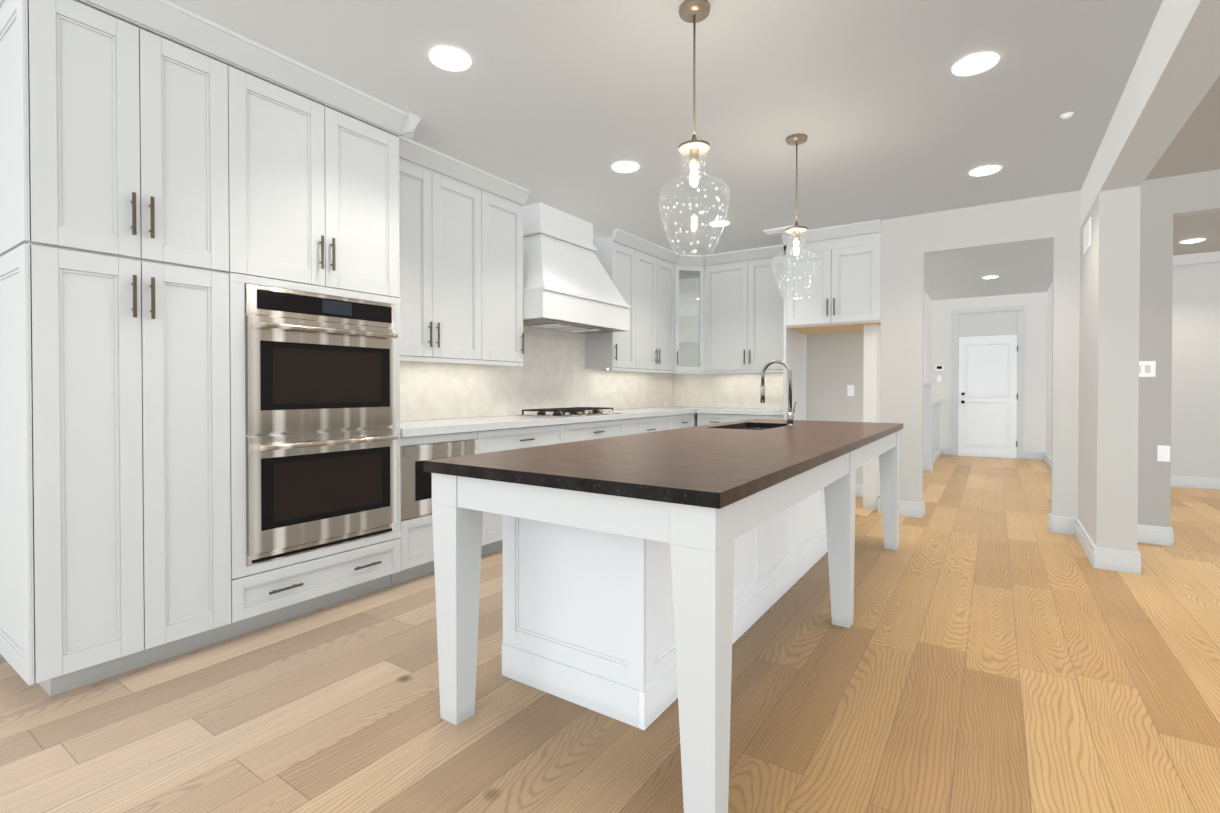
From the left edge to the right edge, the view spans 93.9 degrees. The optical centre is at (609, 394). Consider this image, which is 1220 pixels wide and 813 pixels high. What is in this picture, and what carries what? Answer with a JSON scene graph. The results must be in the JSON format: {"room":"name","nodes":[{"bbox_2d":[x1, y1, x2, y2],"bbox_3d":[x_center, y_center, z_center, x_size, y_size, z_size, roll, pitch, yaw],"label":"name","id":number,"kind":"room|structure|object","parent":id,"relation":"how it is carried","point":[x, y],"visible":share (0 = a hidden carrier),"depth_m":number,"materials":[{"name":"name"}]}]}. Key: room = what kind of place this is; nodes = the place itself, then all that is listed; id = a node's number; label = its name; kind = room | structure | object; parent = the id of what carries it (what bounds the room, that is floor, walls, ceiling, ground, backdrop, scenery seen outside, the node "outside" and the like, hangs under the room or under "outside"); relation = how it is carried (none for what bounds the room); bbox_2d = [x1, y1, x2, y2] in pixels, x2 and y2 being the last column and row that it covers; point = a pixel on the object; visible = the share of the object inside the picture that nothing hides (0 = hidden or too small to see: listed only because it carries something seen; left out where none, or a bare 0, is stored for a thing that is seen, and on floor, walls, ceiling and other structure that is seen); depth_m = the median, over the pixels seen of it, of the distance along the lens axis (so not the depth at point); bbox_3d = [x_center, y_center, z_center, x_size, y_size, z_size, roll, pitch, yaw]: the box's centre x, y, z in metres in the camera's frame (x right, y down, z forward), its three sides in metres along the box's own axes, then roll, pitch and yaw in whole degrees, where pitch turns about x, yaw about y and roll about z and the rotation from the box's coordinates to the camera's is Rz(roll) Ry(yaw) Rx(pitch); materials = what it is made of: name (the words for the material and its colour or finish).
{"room":"kitchen","nodes":[
{"label":"kitchen","id":0,"kind":"room"},
{"bbox_2d":[0,238,672,663],"bbox_3d":[-2.027,-0.241,3.374,0.100,2.770,10.250,0,1,34],"label":"wall","id":1,"kind":"structure","parent":0,"point":[2,658],"depth_m":5.06,"materials":[{"name":"paint"}]},
{"bbox_2d":[248,56,403,307],"bbox_3d":[-1.740,-1.038,3.136,0.627,1.031,0.894,0,1,34],"label":"upper cabinet","id":2,"kind":"object","parent":1,"relation":"attached to","point":[323,169],"depth_m":2.93,"materials":[{"name":"white wood"}]},
{"bbox_2d":[245,284,398,565],"bbox_3d":[-1.681,0.138,3.126,0.659,1.315,0.792,0,1,34],"label":"double oven","id":3,"kind":"object","parent":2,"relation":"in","point":[322,437],"visible":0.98,"depth_m":2.91,"materials":[{"name":"silver metal"}]},
{"bbox_2d":[400,327,671,420],"bbox_3d":[-0.455,-0.220,5.597,0.013,0.789,4.599,0,1,34],"label":"backsplash","id":4,"kind":"structure","parent":1,"relation":"attached to","point":[552,372],"depth_m":5.20,"materials":[{"name":"stone"}]},
{"bbox_2d":[399,136,678,373],"bbox_3d":[-0.456,-0.937,5.224,0.421,1.406,3.990,0,1,34],"label":"upper cabinet","id":5,"kind":"object","parent":1,"relation":"attached to","point":[461,261],"depth_m":4.23,"materials":[{"name":"white wood"}]},
{"bbox_2d":[523,203,630,333],"bbox_3d":[-0.391,-1.122,5.188,0.568,1.036,1.287,0,1,34],"label":"range hood","id":6,"kind":"object","parent":1,"relation":"attached to","point":[569,285],"visible":0.81,"depth_m":4.96,"materials":[{"name":"white wood"}]},
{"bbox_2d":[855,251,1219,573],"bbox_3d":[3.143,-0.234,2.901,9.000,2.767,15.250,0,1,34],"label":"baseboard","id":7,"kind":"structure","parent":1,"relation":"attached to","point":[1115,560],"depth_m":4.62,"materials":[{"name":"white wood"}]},
{"bbox_2d":[0,455,1219,812],"bbox_3d":[3.311,1.196,3.254,9.100,0.100,16.000,0,1,34],"label":"floor","id":8,"kind":"structure","parent":0,"point":[996,647],"depth_m":2.11,"materials":[{"name":"brown wood"}]},
{"bbox_2d":[0,0,251,696],"bbox_3d":[-2.159,-0.197,2.524,0.627,2.700,0.727,0,1,34],"label":"tall cabinet","id":9,"kind":"object","parent":8,"relation":"on","point":[174,178],"depth_m":2.28,"materials":[{"name":"white wood"}]},
{"bbox_2d":[252,524,400,630],"bbox_3d":[-1.740,0.973,3.156,0.627,0.348,0.894,0,1,34],"label":"drawer","id":10,"kind":"object","parent":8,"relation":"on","point":[285,588],"depth_m":2.98,"materials":[{"name":"white wood"}]},
{"bbox_2d":[391,431,490,585],"bbox_3d":[-1.297,0.692,3.812,0.624,0.895,0.683,0,1,34],"label":"base cabinet","id":11,"kind":"object","parent":8,"relation":"on","point":[421,441],"depth_m":3.49,"materials":[{"name":"wood"}]},
{"bbox_2d":[400,407,717,438],"bbox_3d":[-0.194,0.231,5.426,0.642,0.104,4.600,0,1,34],"label":"countertop","id":12,"kind":"structure","parent":11,"relation":"on","point":[494,423],"depth_m":4.32,"materials":[{"name":"white stone"}]},
{"bbox_2d":[517,407,620,416],"bbox_3d":[-0.347,0.153,5.170,0.490,0.052,0.900,0,1,34],"label":"cooktop","id":13,"kind":"object","parent":12,"relation":"in","point":[570,412],"visible":1,"depth_m":4.97,"materials":[{"name":"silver metal"}]},
{"bbox_2d":[491,423,574,552],"bbox_3d":[-0.865,0.686,4.451,0.624,0.895,1.006,0,1,34],"label":"base cabinet","id":14,"kind":"object","parent":8,"relation":"on","point":[514,437],"depth_m":4.21,"materials":[{"name":"wood"}]},
{"bbox_2d":[575,419,626,441],"bbox_3d":[-0.388,0.678,5.158,0.624,0.895,0.993,0,1,34],"label":"base cabinet","id":15,"kind":"object","parent":8,"relation":"on","point":[609,427],"depth_m":5.07,"materials":[{"name":"wood"}]},
{"bbox_2d":[627,415,674,434],"bbox_3d":[0.147,0.670,5.951,0.624,0.895,1.067,0,1,34],"label":"base cabinet","id":16,"kind":"object","parent":8,"relation":"on","point":[661,422],"depth_m":5.82,"materials":[{"name":"wood"}]},
{"bbox_2d":[432,427,899,812],"bbox_3d":[0.760,0.707,3.161,1.100,0.880,3.394,0,1,34],"label":"kitchen island","id":17,"kind":"object","parent":8,"relation":"on","point":[649,578],"depth_m":2.04,"materials":[{"name":"wood"}]},
{"bbox_2d":[423,419,902,510],"bbox_3d":[0.760,0.247,3.156,1.140,0.040,3.434,0,1,34],"label":"island countertop","id":18,"kind":"structure","parent":17,"relation":"on","point":[713,468],"depth_m":2.05,"materials":[{"name":"brown wood"}]},
{"bbox_2d":[760,360,795,426],"bbox_3d":[1.152,-0.011,3.910,0.236,0.457,0.090,0,1,34],"label":"faucet","id":19,"kind":"object","parent":18,"relation":"on","point":[790,414],"visible":1,"depth_m":3.85,"materials":[{"name":"silver metal"}]},
{"bbox_2d":[675,415,694,428],"bbox_3d":[0.569,0.664,6.576,0.624,0.895,0.589,0,1,34],"label":"base cabinet","id":20,"kind":"object","parent":8,"relation":"on","point":[681,421],"depth_m":6.43,"materials":[{"name":"wood"}]},
{"bbox_2d":[696,407,782,425],"bbox_3d":[1.614,0.639,6.593,1.049,0.945,0.649,0,1,34],"label":"base cabinet","id":21,"kind":"object","parent":8,"relation":"on","point":[709,416],"visible":0.21,"depth_m":6.44,"materials":[{"name":"wood"}]},
{"bbox_2d":[782,219,880,419],"bbox_3d":[2.379,-0.265,5.955,0.917,2.766,0.836,0,1,34],"label":"surround","id":22,"kind":"object","parent":8,"relation":"on","point":[845,296],"visible":0.77,"depth_m":5.67,"materials":[{"name":"white wood"}]},
{"bbox_2d":[855,508,873,516],"bbox_3d":[2.267,1.117,5.478,0.440,0.012,0.320,0,1,34],"label":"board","id":23,"kind":"object","parent":8,"relation":"on","point":[859,512],"visible":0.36,"depth_m":5.38,"materials":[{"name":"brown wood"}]},
{"bbox_2d":[923,382,941,471],"bbox_3d":[5.206,0.451,9.183,0.170,1.270,2.531,0,1,34],"label":"stair newel post","id":24,"kind":"object","parent":8,"relation":"on","point":[931,434],"visible":0.94,"depth_m":8.16,"materials":[{"name":"white wood"}]},
{"bbox_2d":[1078,186,1140,551],"bbox_3d":[3.570,-0.098,4.108,0.200,2.470,1.007,0,1,34],"label":"pier","id":25,"kind":"object","parent":8,"relation":"on","point":[1108,389],"visible":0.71,"depth_m":3.71,"materials":[{"name":"paint"}]},
{"bbox_2d":[1083,217,1090,254],"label":"vent","id":26,"kind":"object","parent":25,"relation":"attached to","point":[1087,229],"depth_m":4.16,"materials":[{"name":"white metal"}]},
{"bbox_2d":[168,0,1219,300],"bbox_3d":[3.311,-1.674,3.225,9.100,0.100,16.000,0,1,34],"label":"ceiling","id":27,"kind":"structure","parent":0,"point":[562,104],"depth_m":3.15,"materials":[{"name":"paint"}]},
{"bbox_2d":[429,47,471,71],"bbox_3d":[-0.769,-1.612,2.746,0.199,0.009,0.199,0,1,34],"label":"recessed light","id":28,"kind":"object","parent":27,"relation":"in","point":[451,59],"visible":1,"depth_m":2.74,"materials":[{"name":"white plastic"}]},
{"bbox_2d":[612,161,638,172],"bbox_3d":[0.111,-1.625,4.082,0.199,0.009,0.199,0,1,34],"label":"recessed light","id":29,"kind":"object","parent":27,"relation":"in","point":[625,167],"visible":0.98,"depth_m":4.08,"materials":[{"name":"white plastic"}]},
{"bbox_2d":[658,0,730,256],"bbox_3d":[0.353,-1.104,2.386,0.302,1.016,0.302,0,1,34],"label":"pendant light","id":30,"kind":"object","parent":27,"relation":"hanging from","point":[694,12],"visible":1,"depth_m":2.38,"materials":[{"name":"clear glass"}]},
{"bbox_2d":[709,220,729,226],"bbox_3d":[1.050,-1.639,5.476,0.199,0.009,0.199,0,1,34],"label":"recessed light","id":31,"kind":"object","parent":27,"relation":"in","point":[718,224],"visible":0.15,"depth_m":5.46,"materials":[{"name":"white plastic"}]},
{"bbox_2d":[763,226,792,234],"bbox_3d":[1.720,-1.639,5.686,0.350,0.013,0.160,0,1,34],"label":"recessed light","id":32,"kind":"object","parent":27,"relation":"in","point":[775,231],"visible":0.69,"depth_m":5.71,"materials":[{"name":"white plastic"}]},
{"bbox_2d":[772,134,821,300],"bbox_3d":[1.183,-1.116,3.617,0.302,1.016,0.302,0,1,34],"label":"pendant light","id":33,"kind":"object","parent":27,"relation":"hanging from","point":[796,229],"visible":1,"depth_m":3.61,"materials":[{"name":"clear glass"}]},
{"bbox_2d":[951,52,999,76],"bbox_3d":[1.786,-1.612,2.789,0.199,0.009,0.199,0,1,34],"label":"recessed light","id":34,"kind":"object","parent":27,"relation":"in","point":[975,64],"visible":1,"depth_m":2.78,"materials":[{"name":"white plastic"}]},
{"bbox_2d":[969,165,1000,176],"bbox_3d":[2.728,-1.626,4.150,0.199,0.009,0.199,0,1,34],"label":"recessed light","id":35,"kind":"object","parent":27,"relation":"in","point":[985,170],"visible":0.98,"depth_m":4.13,"materials":[{"name":"white plastic"}]},
{"bbox_2d":[982,276,998,278],"bbox_3d":[5.405,-1.666,8.098,0.199,0.009,0.199,0,1,34],"label":"recessed light","id":36,"kind":"object","parent":27,"relation":"in","point":[988,277],"visible":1,"depth_m":8.11,"materials":[{"name":"white plastic"}]},
{"bbox_2d":[1060,112,1073,118],"bbox_3d":[2.645,-1.612,3.302,0.064,0.018,0.064,0,1,34],"label":"smoke detector","id":37,"kind":"object","parent":27,"relation":"attached to","point":[1066,115],"visible":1,"depth_m":3.29,"materials":[{"name":"white plastic"}]},
{"bbox_2d":[1180,238,1205,243],"bbox_3d":[6.251,-1.646,6.116,0.199,0.009,0.199,0,1,34],"label":"recessed light","id":38,"kind":"object","parent":27,"relation":"in","point":[1192,241],"visible":1,"depth_m":6.11,"materials":[{"name":"white plastic"}]},
{"bbox_2d":[673,331,863,483],"bbox_3d":[1.989,-0.275,6.786,2.740,2.770,0.100,0,1,34],"label":"wall","id":39,"kind":"structure","parent":0,"point":[834,365],"depth_m":6.37,"materials":[{"name":"paint"}]},
{"bbox_2d":[675,254,704,373],"bbox_3d":[0.911,-0.956,7.059,0.635,1.406,0.635,0,1,34],"label":"glass-door cabinet","id":40,"kind":"object","parent":39,"relation":"attached to","point":[689,311],"visible":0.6,"depth_m":6.87,"materials":[{"name":"white wood"}]},
{"bbox_2d":[672,373,782,408],"bbox_3d":[1.537,-0.060,7.021,1.664,0.441,0.012,0,1,34],"label":"backsplash","id":41,"kind":"structure","parent":39,"relation":"attached to","point":[731,390],"depth_m":7.07,"materials":[{"name":"stone"}]},
{"bbox_2d":[704,244,783,373],"bbox_3d":[1.663,-0.952,6.681,1.084,1.406,0.421,0,1,34],"label":"upper cabinet","id":42,"kind":"object","parent":39,"relation":"attached to","point":[744,315],"depth_m":6.59,"materials":[{"name":"white wood"}]},
{"bbox_2d":[847,385,853,395],"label":"outlet","id":43,"kind":"object","parent":39,"relation":"attached to","point":[850,388],"depth_m":6.28,"materials":[{"name":"white plastic"}]},
{"bbox_2d":[880,218,894,512],"bbox_3d":[2.829,-0.264,5.689,0.120,2.770,0.780,0,1,34],"label":"wall","id":44,"kind":"structure","parent":0,"point":[887,344],"depth_m":5.36,"materials":[{"name":"paint"}]},
{"bbox_2d":[863,290,934,509],"bbox_3d":[4.176,-0.287,7.990,0.120,2.770,5.857,0,1,34],"label":"wall","id":45,"kind":"structure","parent":0,"point":[872,333],"depth_m":5.58,"materials":[{"name":"paint"}]},
{"bbox_2d":[931,292,1046,451],"bbox_3d":[6.520,-0.306,9.880,1.590,2.770,0.100,0,1,34],"label":"wall","id":46,"kind":"structure","parent":0,"point":[938,350],"depth_m":9.59,"materials":[{"name":"paint"}]},
{"bbox_2d":[935,365,943,381],"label":"thermostat","id":47,"kind":"object","parent":46,"relation":"attached to","point":[937,367],"depth_m":10.21,"materials":[{"name":"white plastic"}]},
{"bbox_2d":[952,305,1023,458],"bbox_3d":[6.476,-0.205,9.790,1.020,2.570,0.095,0,1,34],"label":"hall door","id":48,"kind":"structure","parent":46,"relation":"in","point":[987,407],"depth_m":9.79,"materials":[{"name":"paint"}]},
{"bbox_2d":[1043,281,1052,457],"bbox_3d":[5.644,-0.277,7.000,0.120,2.770,5.857,0,1,34],"label":"wall","id":49,"kind":"structure","parent":0,"point":[1047,353],"depth_m":9.03,"materials":[{"name":"paint"}]},
{"bbox_2d":[894,169,1219,526],"bbox_3d":[5.288,-0.243,3.631,6.260,2.770,0.120,0,1,34],"label":"wall","id":50,"kind":"structure","parent":0,"point":[1055,218],"depth_m":4.63,"materials":[{"name":"paint"}]},
{"bbox_2d":[1139,361,1155,376],"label":"light switch","id":51,"kind":"object","parent":50,"relation":"attached to","point":[1147,368],"depth_m":4.35,"materials":[{"name":"white plastic"}]},
{"bbox_2d":[1157,445,1169,461],"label":"outlet","id":52,"kind":"object","parent":50,"relation":"attached to","point":[1163,452],"depth_m":4.31,"materials":[{"name":"white plastic"}]},
{"bbox_2d":[1080,0,1200,226],"bbox_3d":[1.232,-1.448,0.629,0.200,0.294,9.367,0,1,34],"label":"header beam","id":53,"kind":"structure","parent":0,"point":[1169,25],"depth_m":2.70,"materials":[{"name":"paint"}]},
{"bbox_2d":[1099,0,1219,191],"bbox_3d":[1.232,-1.299,0.631,0.198,0.002,9.367,0,1,34],"label":"soffit","id":54,"kind":"structure","parent":53,"relation":"attached to","point":[1188,77],"depth_m":2.53,"materials":[{"name":"paint"}]},
{"bbox_2d":[1171,262,1219,477],"bbox_3d":[7.944,-0.269,6.145,4.650,2.770,0.100,0,1,34],"label":"wall","id":55,"kind":"structure","parent":0,"point":[1195,424],"depth_m":6.74,"materials":[{"name":"paint"}]}
]}

